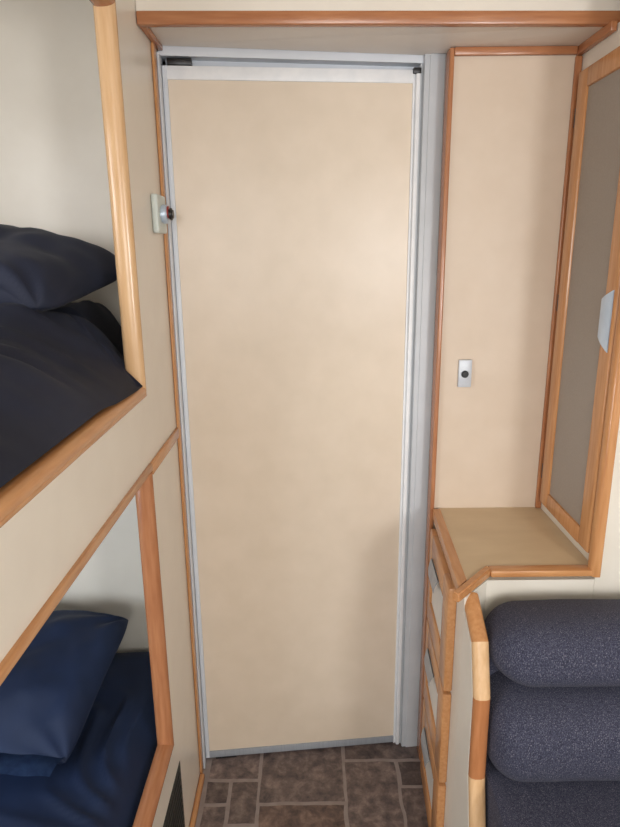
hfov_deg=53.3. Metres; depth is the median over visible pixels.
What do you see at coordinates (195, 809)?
baseboard
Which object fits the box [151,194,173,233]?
door latch
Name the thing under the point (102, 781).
blanket
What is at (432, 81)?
door frame
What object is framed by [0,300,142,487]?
quilt
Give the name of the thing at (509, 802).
seat cushion
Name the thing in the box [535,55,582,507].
trim
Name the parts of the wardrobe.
corner post, handle, panel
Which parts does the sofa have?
panel, edge trim, edge trim, edge trim, edge trim, backrest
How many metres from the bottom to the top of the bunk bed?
2.039 m
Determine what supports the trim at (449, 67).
attached to the wall
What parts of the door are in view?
rail, rail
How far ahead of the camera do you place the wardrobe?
1.33 m
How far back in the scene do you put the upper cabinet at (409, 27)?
1.23 m
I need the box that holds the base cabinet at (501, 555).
[420,507,593,826]
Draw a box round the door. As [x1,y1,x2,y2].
[162,65,421,758]
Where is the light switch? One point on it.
(464, 366)
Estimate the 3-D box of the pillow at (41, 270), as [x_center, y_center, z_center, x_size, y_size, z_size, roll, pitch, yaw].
[-0.753,-0.303,1.241,0.676,0.173,0.364,2,15,9]
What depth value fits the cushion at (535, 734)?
1.19 m
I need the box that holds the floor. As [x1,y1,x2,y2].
[195,742,427,826]
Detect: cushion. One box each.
[484,599,619,686]
[485,754,619,826]
[487,670,619,781]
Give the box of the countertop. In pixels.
[439,507,587,579]
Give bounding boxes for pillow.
[0,224,116,311]
[0,610,127,776]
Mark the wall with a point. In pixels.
(511, 114)
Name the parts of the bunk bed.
rail, rail, post, rail, post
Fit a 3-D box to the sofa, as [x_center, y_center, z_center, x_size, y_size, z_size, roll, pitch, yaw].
[0.714,0.841,1.067,0.778,0.794,0.751,-1,15,0]
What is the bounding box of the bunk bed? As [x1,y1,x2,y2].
[0,0,202,826]
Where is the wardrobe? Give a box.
[540,22,619,598]
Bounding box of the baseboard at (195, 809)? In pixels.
[189,773,204,826]
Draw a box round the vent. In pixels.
[163,761,184,826]
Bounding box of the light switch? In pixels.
[457,359,471,386]
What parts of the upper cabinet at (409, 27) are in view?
trim, panel, panel, trim, trim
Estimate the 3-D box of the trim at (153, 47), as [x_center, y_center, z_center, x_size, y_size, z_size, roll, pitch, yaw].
[-0.328,0.134,1.571,0.007,1.922,0.026,-1,15,0]
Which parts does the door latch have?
plate, knob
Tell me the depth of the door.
1.60 m
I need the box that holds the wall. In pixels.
[0,0,575,652]
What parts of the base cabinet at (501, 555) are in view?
handle, handle, drawer, handle, drawer, drawer, panel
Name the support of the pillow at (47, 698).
on the blanket at (102, 781)
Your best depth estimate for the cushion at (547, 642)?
1.18 m
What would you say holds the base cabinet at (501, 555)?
on the floor
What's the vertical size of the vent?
0.208 m
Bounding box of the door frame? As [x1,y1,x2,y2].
[156,46,445,768]
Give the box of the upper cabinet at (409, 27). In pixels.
[135,0,619,55]
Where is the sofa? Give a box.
[451,592,619,826]
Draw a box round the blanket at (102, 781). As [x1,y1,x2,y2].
[0,652,156,826]
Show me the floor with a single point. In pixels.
(377, 784)
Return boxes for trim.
[151,42,203,773]
[417,47,454,759]
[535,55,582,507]

